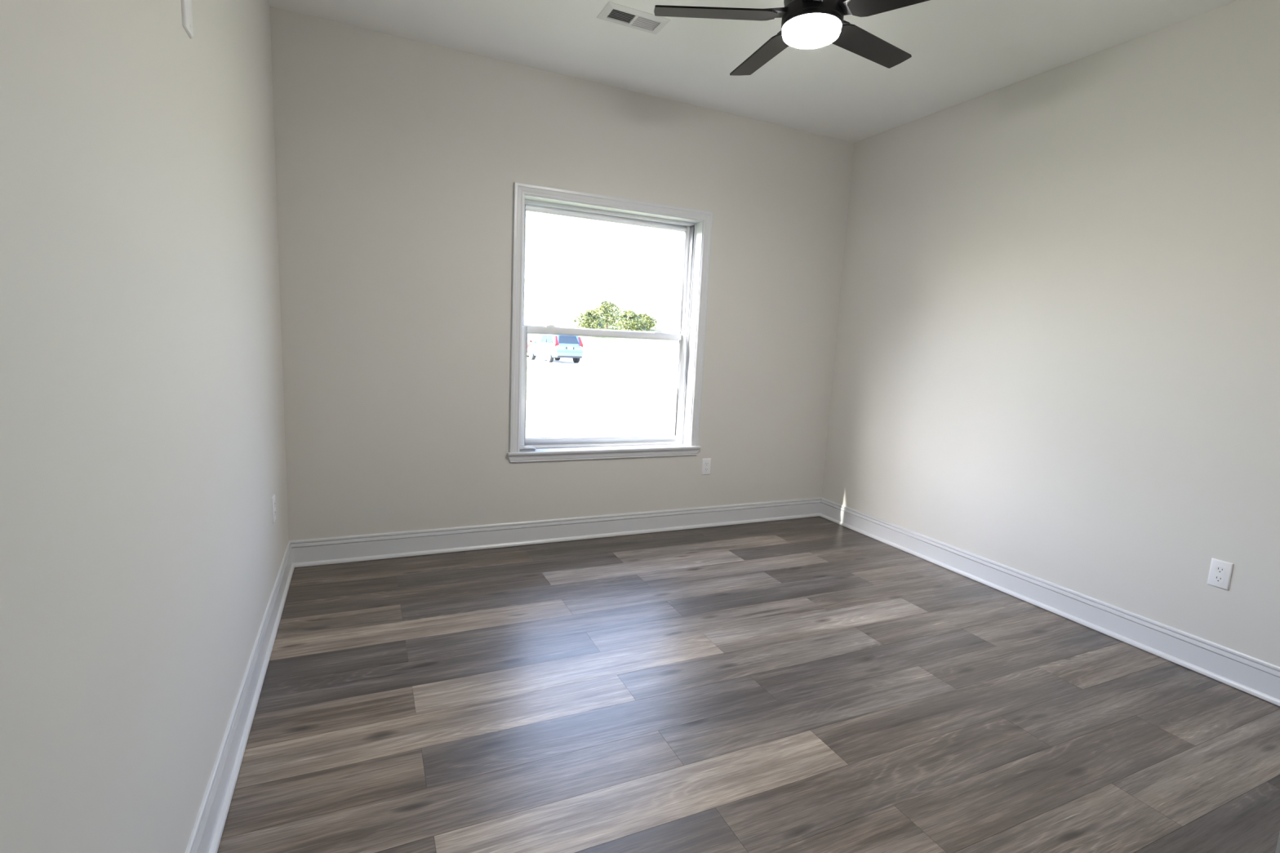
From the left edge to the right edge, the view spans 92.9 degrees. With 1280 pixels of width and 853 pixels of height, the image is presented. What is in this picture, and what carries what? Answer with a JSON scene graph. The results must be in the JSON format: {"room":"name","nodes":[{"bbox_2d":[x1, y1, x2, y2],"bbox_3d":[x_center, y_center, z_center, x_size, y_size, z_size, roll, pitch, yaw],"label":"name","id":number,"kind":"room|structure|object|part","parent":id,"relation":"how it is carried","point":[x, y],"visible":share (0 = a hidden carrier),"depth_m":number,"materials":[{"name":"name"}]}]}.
{"room":"empty bedroom","nodes":[
{"label":"empty bedroom","id":0,"kind":"room"},
{"bbox_2d":[0,0,288,852],"bbox_3d":[-0.835,-0.139,0.776,0.150,3.140,5.000,-1,9,-25],"label":"wall","id":1,"kind":"structure","parent":0,"point":[143,444],"depth_m":1.04,"materials":[{"name":"beige paint"}]},
{"bbox_2d":[181,0,193,38],"bbox_3d":[-1.058,-0.982,1.422,0.009,0.114,0.070,-1,9,-25],"label":"wall plate","id":2,"kind":"object","parent":1,"relation":"attached to","point":[186,5],"visible":1,"depth_m":1.41,"materials":[{"name":"white plastic"}]},
{"bbox_2d":[185,541,294,852],"bbox_3d":[-1.137,0.928,1.686,0.025,0.144,3.430,-1,9,-25],"label":"baseboard","id":3,"kind":"structure","parent":1,"relation":"attached to","point":[206,836],"depth_m":1.80,"materials":[{"name":"white paint"}]},
{"bbox_2d":[271,493,275,524],"bbox_3d":[-1.609,0.362,2.678,0.008,0.114,0.070,-1,9,-25],"label":"wall outlet","id":4,"kind":"object","parent":1,"relation":"attached to","point":[273,504],"visible":1,"depth_m":2.65,"materials":[{"name":"white plastic"}]},
{"bbox_2d":[270,6,853,541],"bbox_3d":[-0.208,-0.551,3.873,3.878,3.140,0.170,-1,9,-25],"label":"wall","id":5,"kind":"structure","parent":0,"point":[399,161],"depth_m":3.42,"materials":[{"name":"beige paint"}]},
{"bbox_2d":[289,497,821,567],"bbox_3d":[-0.224,0.648,3.954,3.578,0.144,0.025,-1,9,-25],"label":"baseboard","id":6,"kind":"structure","parent":5,"relation":"attached to","point":[351,548],"depth_m":3.75,"materials":[{"name":"white paint"}]},
{"bbox_2d":[506,182,712,462],"bbox_3d":[-0.189,-0.598,3.860,1.316,1.602,0.205,-1,9,-25],"label":"window","id":7,"kind":"structure","parent":5,"relation":"in","point":[696,224],"depth_m":3.88,"materials":[{"name":"white paint"}]},
{"bbox_2d":[520,445,536,451],"bbox_3d":[-0.686,0.133,3.698,0.107,0.029,0.032,-1,9,-25],"label":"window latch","id":8,"kind":"structure","parent":7,"relation":"on","point":[526,447],"depth_m":3.69,"materials":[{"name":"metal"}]},
{"bbox_3d":[-0.682,0.136,3.689,0.107,0.015,0.012,-1,9,-25],"label":"lever","id":9,"kind":"part","parent":8,"relation":"part of","materials":[{"name":"silver metal"}]},
{"bbox_3d":[-0.224,-0.254,3.950,1.126,0.733,0.031,-1,9,-25],"label":"sash","id":10,"kind":"part","parent":7,"relation":"part of","materials":[{"name":"white plastic"}]},
{"bbox_3d":[-0.206,0.146,3.926,1.316,0.016,0.118,-1,9,-25],"label":"sill","id":11,"kind":"part","parent":7,"relation":"part of","materials":[{"name":"white paint"}]},
{"bbox_3d":[-0.205,-0.953,3.883,1.134,0.753,0.028,-1,9,-25],"label":"sash","id":12,"kind":"part","parent":7,"relation":"part of","materials":[{"name":"clear glass"}]},
{"bbox_2d":[701,457,711,475],"bbox_3d":[0.461,0.278,4.218,0.070,0.114,0.008,-1,9,-25],"label":"wall outlet","id":13,"kind":"object","parent":5,"relation":"attached to","point":[706,463],"visible":1,"depth_m":4.21,"materials":[{"name":"white plastic"}]},
{"bbox_2d":[217,516,1279,852],"bbox_3d":[0.769,1.076,1.796,3.578,0.001,4.850,-1,9,-25],"label":"floor","id":14,"kind":"structure","parent":0,"point":[813,684],"depth_m":2.12,"materials":[{"name":"brown laminate"}]},
{"bbox_2d":[267,0,1236,142],"bbox_3d":[0.897,-1.694,1.411,3.878,0.120,5.170,-1,9,-25],"label":"ceiling","id":15,"kind":"structure","parent":0,"point":[961,51],"depth_m":3.00,"materials":[{"name":"paint"}]},
{"bbox_2d":[596,1,671,34],"bbox_3d":[-0.029,-1.872,2.799,0.305,0.007,0.155,-1,9,-25],"label":"ceiling vent","id":16,"kind":"object","parent":15,"relation":"in","point":[613,12],"visible":1,"depth_m":2.79,"materials":[{"name":"white metal"}]},
{"bbox_2d":[653,0,928,75],"bbox_3d":[0.605,-1.550,2.121,1.060,0.393,1.046,-1,9,-25],"label":"ceiling fan","id":17,"kind":"object","parent":15,"relation":"hanging from","point":[805,24],"visible":1,"depth_m":2.10,"materials":[{"name":"black metal"}]},
{"bbox_3d":[0.259,-1.432,2.107,0.421,0.028,0.111,3,8,0],"label":"blade","id":18,"kind":"part","parent":17,"relation":"part of","materials":[{"name":"black laminate"}]},
{"bbox_3d":[0.491,-1.479,2.427,0.111,0.037,0.421,0,8,-17],"label":"blade","id":19,"kind":"part","parent":17,"relation":"part of","materials":[{"name":"black laminate"}]},
{"bbox_2d":[782,13,840,48],"bbox_3d":[0.595,-1.368,2.118,0.197,0.033,0.197,-1,9,-25],"label":"diffuser","id":20,"kind":"object","parent":17,"relation":"attached to","point":[799,30],"depth_m":2.07,"materials":[{"name":"white glass"}]},
{"bbox_3d":[0.870,-1.441,2.311,0.421,0.029,0.111,-3,10,-35],"label":"blade","id":21,"kind":"part","parent":17,"relation":"part of","materials":[{"name":"black laminate"}]},
{"bbox_3d":[0.873,-1.371,1.919,0.421,0.026,0.111,9,10,36],"label":"blade","id":22,"kind":"part","parent":17,"relation":"part of","materials":[{"name":"black laminate"}]},
{"bbox_2d":[821,0,1279,666],"bbox_3d":[2.555,-0.198,2.325,0.150,3.140,5.000,-1,9,-25],"label":"wall","id":23,"kind":"structure","parent":0,"point":[1057,354],"depth_m":2.93,"materials":[{"name":"beige paint"}]},
{"bbox_2d":[819,497,1279,706],"bbox_3d":[2.095,0.872,3.162,0.025,0.144,3.430,-1,9,-25],"label":"baseboard","id":24,"kind":"structure","parent":23,"relation":"attached to","point":[1257,677],"depth_m":2.97,"materials":[{"name":"white paint"}]},
{"bbox_2d":[1207,558,1233,591],"bbox_3d":[2.395,0.610,2.515,0.008,0.114,0.070,-1,9,-25],"label":"wall outlet","id":25,"kind":"object","parent":23,"relation":"attached to","point":[1220,575],"visible":1,"depth_m":2.51,"materials":[{"name":"white plastic"}]},
{"bbox_2d":[1213,574,1223,582],"bbox_3d":[2.392,0.630,2.517,0.001,0.028,0.034,-1,9,-25],"label":"receptacle","id":26,"kind":"object","parent":25,"relation":"attached to","point":[1216,578],"depth_m":2.52,"materials":[{"name":"grey plastic"}]},
{"bbox_2d":[1214,565,1226,573],"bbox_3d":[2.394,0.591,2.511,0.001,0.028,0.034,-1,9,-25],"label":"receptacle","id":27,"kind":"object","parent":25,"relation":"attached to","point":[1218,569],"depth_m":2.51,"materials":[{"name":"grey plastic"}]},
{"bbox_3d":[1.273,-0.122,0.649,3.578,2.740,0.115,-1,9,-25],"label":"wall","id":28,"kind":"structure","parent":0,"visible":0},
{"bbox_2d":[1275,833,1279,852],"bbox_3d":[0.090,0.213,0.160,0.930,2.105,0.147,-1,9,-25],"label":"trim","id":29,"kind":"structure","parent":28,"relation":"attached to","point":[1277,849],"depth_m":0.41,"materials":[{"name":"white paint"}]},
{"label":"outside","id":30,"kind":"structure","parent":0,"visible":0},
{"bbox_2d":[526,357,677,366],"bbox_3d":[-1.833,-4.419,39.323,91.762,0.488,10.577,-2,10,-31],"label":"road","id":31,"kind":"structure","parent":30,"point":[599,362],"depth_m":38.02,"materials":[{"name":"white"}]},
{"bbox_2d":[527,333,582,363],"bbox_3d":[-5.075,-4.691,35.934,2.080,1.675,4.570,-2,10,-31],"label":"car","id":32,"kind":"object","parent":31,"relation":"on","point":[552,347],"visible":0.9,"depth_m":34.33,"materials":[{"name":"blue paint"}]},
{"bbox_2d":[554,335,559,347],"bbox_3d":[-4.658,-4.716,33.823,0.250,0.640,0.310,-2,10,-31],"label":"tail lamp","id":33,"kind":"object","parent":32,"relation":"attached to","point":[556,337],"depth_m":33.76,"materials":[{"name":"red plastic"}]},
{"bbox_2d":[578,337,582,346],"bbox_3d":[-3.388,-4.767,34.600,0.250,0.640,0.310,-2,10,-31],"label":"tail lamp","id":34,"kind":"object","parent":32,"relation":"attached to","point":[580,344],"depth_m":34.53,"materials":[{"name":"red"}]},
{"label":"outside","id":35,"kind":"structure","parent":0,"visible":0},
{"bbox_2d":[524,277,680,437],"bbox_3d":[5.443,-14.792,70.898,190.000,12.831,119.830,-1,9,-25],"label":"ground","id":36,"kind":"structure","parent":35,"point":[562,400],"depth_m":25.41,"materials":[{"name":"white"}]},
{"bbox_2d":[527,333,533,352],"bbox_3d":[-9.630,-5.711,41.573,4.570,1.675,2.080,3,8,5],"label":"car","id":37,"kind":"object","parent":36,"relation":"on","point":[530,341],"visible":0.06,"depth_m":41.53,"materials":[{"name":"white paint"}]},
{"bbox_2d":[573,309,605,328],"bbox_3d":[-4.945,-10.146,60.042,3.191,2.829,3.180,-5,11,-43],"label":"tree","id":38,"kind":"object","parent":36,"relation":"on","point":[588,317],"visible":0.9,"depth_m":59.47,"materials":[{"name":"green plant"}]},
{"bbox_2d":[593,301,623,328],"bbox_3d":[-3.588,-12.335,67.499,3.716,3.282,4.391,-1,9,-25],"label":"tree","id":39,"kind":"object","parent":36,"relation":"on","point":[609,319],"visible":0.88,"depth_m":66.99,"materials":[{"name":"green plant"}]},
{"bbox_2d":[612,310,647,331],"bbox_3d":[-1.045,-10.506,62.932,3.711,3.023,3.461,3,8,-1],"label":"tree","id":40,"kind":"object","parent":36,"relation":"on","point":[627,317],"visible":0.91,"depth_m":62.44,"materials":[{"name":"green plant"}]},
{"bbox_2d":[631,313,657,331],"bbox_3d":[0.270,-11.955,70.613,3.452,2.295,3.550,2,8,-3],"label":"tree","id":41,"kind":"object","parent":36,"relation":"on","point":[646,318],"visible":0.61,"depth_m":69.88,"materials":[{"name":"green plant"}]}
]}

